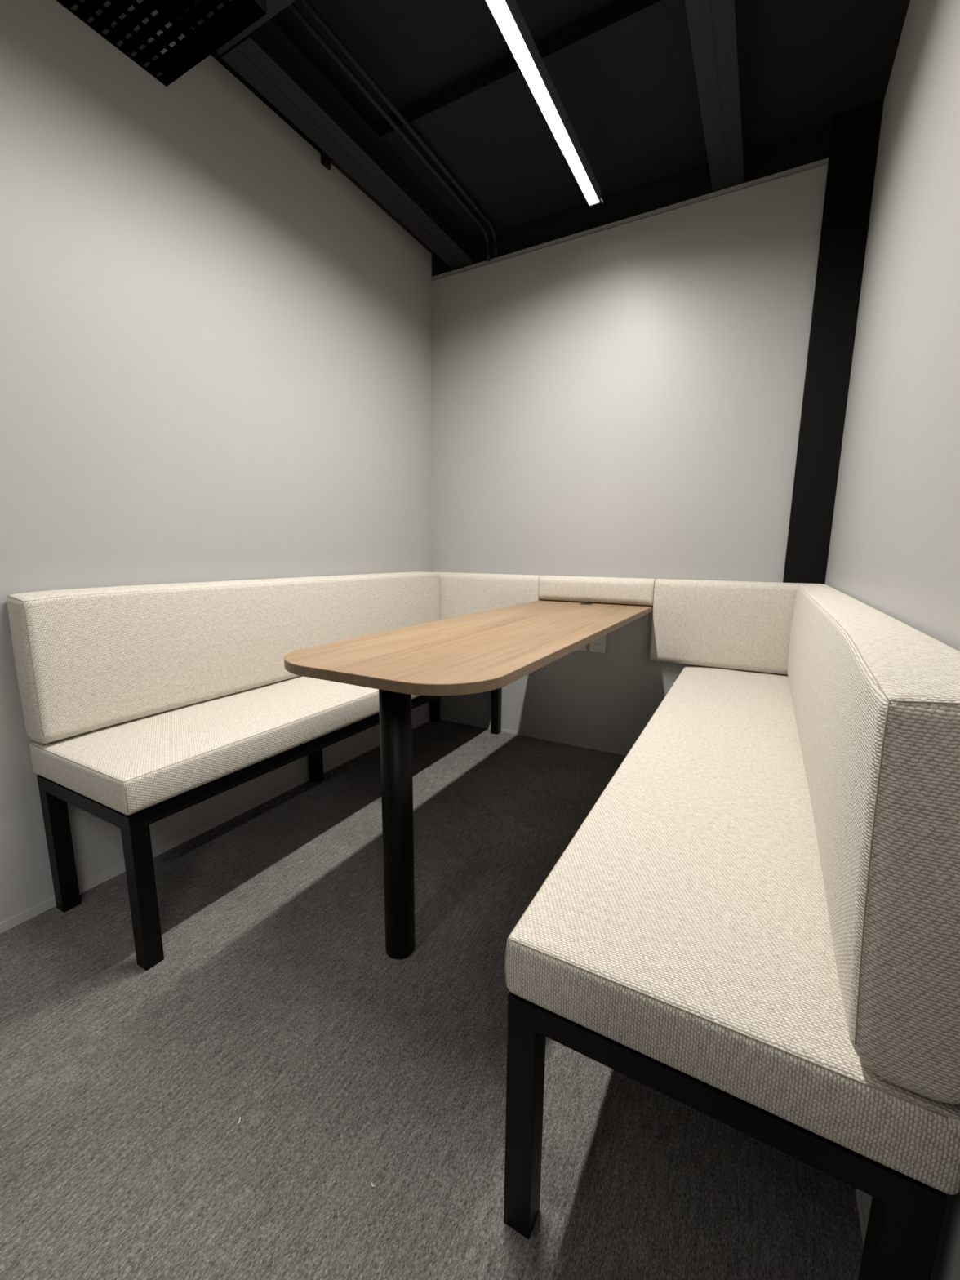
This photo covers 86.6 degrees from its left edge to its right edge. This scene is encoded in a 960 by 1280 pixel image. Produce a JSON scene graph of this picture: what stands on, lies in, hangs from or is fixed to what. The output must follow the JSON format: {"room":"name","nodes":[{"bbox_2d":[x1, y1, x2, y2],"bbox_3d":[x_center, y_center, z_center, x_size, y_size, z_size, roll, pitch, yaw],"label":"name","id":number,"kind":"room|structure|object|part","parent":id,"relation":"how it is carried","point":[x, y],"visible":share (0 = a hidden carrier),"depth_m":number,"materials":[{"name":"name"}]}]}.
{"room":"small meeting room","nodes":[
{"label":"small meeting room","id":0,"kind":"room"},
{"bbox_2d":[0,0,432,923],"bbox_3d":[-1.399,-0.439,0.915,0.120,2.485,4.720,6,11,28],"label":"wall","id":1,"kind":"structure","parent":0,"point":[215,344],"depth_m":1.56,"materials":[{"name":"grey paint"}]},
{"bbox_2d":[56,0,266,86],"bbox_3d":[-0.912,-1.548,1.023,0.427,0.050,0.799,6,11,28],"label":"cable tray","id":2,"kind":"object","parent":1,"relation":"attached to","point":[235,16],"visible":1,"depth_m":1.30,"materials":[{"name":"black metal"}]},
{"bbox_3d":[-0.912,-1.548,1.023,0.427,0.050,0.799,6,11,28],"label":"rail","id":3,"kind":"part","parent":2,"relation":"part of","materials":[{"name":"black metal"}]},
{"bbox_2d":[0,715,430,933],"bbox_3d":[-1.383,0.786,1.043,0.004,0.026,4.600,6,11,28],"label":"baseboard","id":4,"kind":"structure","parent":1,"relation":"attached to","point":[42,907],"depth_m":1.74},
{"bbox_2d":[320,149,330,170],"bbox_3d":[-0.588,-1.868,1.976,0.040,0.048,0.040,6,11,28],"label":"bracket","id":5,"kind":"structure","parent":1,"relation":"attached to","point":[325,158],"depth_m":1.97,"materials":[{"name":"black metal"}]},
{"bbox_2d":[0,720,863,1279],"bbox_3d":[0.517,1.005,0.086,4.520,0.050,4.720,6,11,28],"label":"floor","id":6,"kind":"structure","parent":0,"point":[276,1001],"depth_m":0.94,"materials":[{"name":"grey carpet"}]},
{"bbox_2d":[6,571,501,970],"bbox_3d":[-0.522,0.195,2.027,0.460,0.871,1.888,6,11,28],"label":"bench","id":7,"kind":"object","parent":6,"relation":"on","point":[143,705],"visible":0.75,"depth_m":1.43,"materials":[{"name":"beige fabric"}]},
{"bbox_3d":[-1.139,0.564,1.384,0.041,0.352,0.041,6,11,28],"label":"leg","id":8,"kind":"part","parent":7,"relation":"part of","materials":[{"name":"black metal"}]},
{"bbox_3d":[-0.790,0.600,1.194,0.041,0.352,0.041,6,11,28],"label":"leg","id":9,"kind":"part","parent":7,"relation":"part of","materials":[{"name":"black metal"}]},
{"bbox_3d":[-0.691,-0.056,2.044,0.104,0.385,1.826,6,11,28],"label":"backrest","id":10,"kind":"part","parent":7,"relation":"part of","materials":[{"name":"beige fabric"}]},
{"bbox_2d":[29,675,419,814],"bbox_3d":[-0.521,0.188,2.029,0.460,0.096,1.882,6,11,28],"label":"seat cushion","id":11,"kind":"object","parent":7,"relation":"on","point":[145,763],"depth_m":1.36,"materials":[{"name":"beige fabric"}]},
{"bbox_3d":[-0.524,0.259,2.040,0.440,0.036,1.858,6,11,28],"label":"frame","id":12,"kind":"part","parent":7,"relation":"part of","materials":[{"name":"black metal"}]},
{"bbox_3d":[-0.702,0.433,2.166,0.041,0.352,0.041,6,11,28],"label":"leg","id":13,"kind":"part","parent":7,"relation":"part of","materials":[{"name":"black metal"}]},
{"bbox_3d":[-0.261,0.300,2.953,0.041,0.352,0.041,6,11,28],"label":"leg","id":14,"kind":"part","parent":7,"relation":"part of","materials":[{"name":"black metal"}]},
{"bbox_3d":[0.088,0.336,2.763,0.041,0.352,0.041,6,11,28],"label":"leg","id":15,"kind":"part","parent":7,"relation":"part of","materials":[{"name":"black metal"}]},
{"bbox_2d":[284,600,653,959],"bbox_3d":[0.144,0.306,1.790,0.548,0.743,1.686,6,11,28],"label":"table","id":16,"kind":"object","parent":6,"relation":"on","point":[484,651],"visible":1,"depth_m":1.20,"materials":[{"name":"brown wood"}]},
{"bbox_3d":[-0.195,0.416,1.210,0.073,0.716,0.073,6,11,28],"label":"leg","id":17,"kind":"part","parent":16,"relation":"part of","materials":[{"name":"black metal"}]},
{"bbox_2d":[503,583,959,1279],"bbox_3d":[0.676,0.316,1.377,0.486,0.871,1.888,6,11,28],"label":"bench","id":18,"kind":"object","parent":6,"relation":"on","point":[753,923],"visible":1,"depth_m":0.60,"materials":[{"name":"beige fabric"}]},
{"bbox_3d":[0.064,0.686,0.731,0.041,0.352,0.041,6,11,28],"label":"leg","id":19,"kind":"part","parent":18,"relation":"part of","materials":[{"name":"black metal"}]},
{"bbox_3d":[0.684,0.381,1.385,0.452,0.036,1.858,6,11,28],"label":"frame","id":20,"kind":"part","parent":18,"relation":"part of","materials":[{"name":"black metal"}]},
{"bbox_3d":[0.828,0.098,1.220,0.111,0.385,1.826,6,11,28],"label":"backrest","id":21,"kind":"part","parent":18,"relation":"part of","materials":[{"name":"beige fabric"}]},
{"bbox_3d":[0.424,0.723,0.536,0.041,0.352,0.041,6,11,28],"label":"leg","id":22,"kind":"part","parent":18,"relation":"part of","materials":[{"name":"black metal"}]},
{"bbox_2d":[776,99,884,675],"bbox_3d":[1.291,-0.599,1.965,0.141,2.485,0.022,6,11,28],"label":"column","id":23,"kind":"structure","parent":6,"relation":"on","point":[855,133],"depth_m":1.87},
{"bbox_2d":[160,0,910,253],"bbox_3d":[0.537,-1.547,-0.355,4.520,0.160,4.720,6,11,28],"label":"ceiling","id":24,"kind":"structure","parent":0,"point":[622,73],"depth_m":1.67,"materials":[{"name":"black paint"}]},
{"bbox_2d":[177,0,296,54],"bbox_3d":[-0.027,-1.679,0.995,1.719,0.157,0.125,6,11,28],"label":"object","id":25,"kind":"object","parent":24,"relation":"attached to","point":[273,7],"visible":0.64,"depth_m":1.36,"materials":[{"name":"black paint"}]},
{"bbox_2d":[221,18,475,269],"bbox_3d":[-0.383,-1.825,1.994,0.125,0.106,1.292,6,11,28],"label":"beam","id":26,"kind":"structure","parent":24,"relation":"attached to","point":[266,58],"depth_m":1.78,"materials":[{"name":"black paint"}]},
{"bbox_2d":[287,2,490,262],"bbox_3d":[-0.254,-1.790,1.906,0.018,0.123,1.239,6,11,28],"label":"conduit","id":27,"kind":"object","parent":24,"relation":"attached to","point":[295,10],"visible":1,"depth_m":1.74,"materials":[{"name":"black metal"}]},
{"bbox_2d":[298,0,497,254],"bbox_3d":[-0.219,-1.797,1.885,0.018,0.105,1.239,6,11,28],"label":"conduit","id":28,"kind":"object","parent":24,"relation":"attached to","point":[310,8],"visible":1,"depth_m":1.73,"materials":[{"name":"black metal"}]},
{"bbox_2d":[484,0,603,206],"bbox_3d":[0.066,-1.670,1.291,0.050,0.165,1.642,6,11,28],"label":"linear light","id":29,"kind":"object","parent":24,"relation":"attached to","point":[507,14],"visible":1,"depth_m":1.51,"materials":[{"name":"white plastic"}]},
{"bbox_2d":[684,0,747,192],"bbox_3d":[0.662,-1.716,1.428,0.113,0.110,1.292,6,11,28],"label":"beam","id":30,"kind":"structure","parent":24,"relation":"attached to","point":[715,26],"depth_m":1.55,"materials":[{"name":"black paint"}]},
{"bbox_2d":[430,164,827,752],"bbox_3d":[0.575,-0.620,2.444,1.853,2.351,0.120,6,11,28],"label":"wall","id":31,"kind":"structure","parent":0,"point":[624,401],"depth_m":2.29,"materials":[{"name":"grey paint"}]},
{"bbox_2d":[434,572,541,620],"bbox_3d":[0.011,-0.168,2.727,0.658,0.373,0.064,6,11,28],"label":"cushion","id":32,"kind":"object","parent":31,"relation":"attached to","point":[461,594],"visible":0.43,"depth_m":2.68,"materials":[{"name":"beige fabric"}]},
{"bbox_2d":[440,716,628,755],"bbox_3d":[0.538,0.540,2.588,1.849,0.016,0.003,6,11,28],"label":"baseboard","id":33,"kind":"structure","parent":31,"relation":"attached to","point":[612,751],"depth_m":2.70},
{"bbox_2d":[575,644,586,651],"bbox_3d":[0.492,-0.006,2.518,0.076,0.120,0.010,6,11,28],"label":"power outlet","id":34,"kind":"object","parent":31,"relation":"attached to","point":[584,648],"visible":0.16,"depth_m":2.51,"materials":[{"name":"white plastic"}]},
{"bbox_2d":[538,575,655,605],"bbox_3d":[0.542,-0.238,2.418,0.550,0.122,0.064,6,11,28],"label":"cushion","id":35,"kind":"object","parent":31,"relation":"attached to","point":[615,590],"visible":0.95,"depth_m":2.38,"materials":[{"name":"beige fabric"}]},
{"bbox_2d":[589,635,605,653],"bbox_3d":[0.573,0.002,2.474,0.076,0.120,0.010,6,11,28],"label":"power outlet","id":36,"kind":"object","parent":31,"relation":"attached to","point":[598,645],"visible":0.51,"depth_m":2.47,"materials":[{"name":"white plastic"}]},
{"bbox_2d":[431,157,828,281],"bbox_3d":[0.527,-1.795,2.276,1.720,0.022,0.116,6,11,28],"label":"trim","id":37,"kind":"structure","parent":31,"relation":"attached to","point":[824,162],"depth_m":2.12,"materials":[{"name":"grey paint"}]},
{"bbox_2d":[431,123,832,276],"bbox_3d":[0.585,-1.855,2.232,1.853,0.112,0.098,6,11,28],"label":"beam","id":38,"kind":"structure","parent":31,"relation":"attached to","point":[812,145],"depth_m":2.12,"materials":[{"name":"black paint"}]},
{"bbox_2d":[649,578,821,675],"bbox_3d":[1.057,-0.061,2.159,0.626,0.373,0.064,6,11,28],"label":"cushion","id":39,"kind":"object","parent":31,"relation":"attached to","point":[741,625],"visible":0.85,"depth_m":2.14,"materials":[{"name":"beige fabric"}]},
{"bbox_2d":[824,0,959,1279],"bbox_3d":[0.822,-0.428,0.879,0.100,2.510,2.640,6,11,28],"label":"wall","id":40,"kind":"structure","parent":0,"point":[895,544],"depth_m":1.00,"materials":[{"name":"grey paint"}]},
{"bbox_2d":[854,1187,866,1246],"bbox_3d":[0.738,0.802,1.062,0.003,0.022,2.517,6,11,28],"label":"baseboard","id":41,"kind":"structure","parent":40,"relation":"attached to","point":[859,1195],"depth_m":0.75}
]}

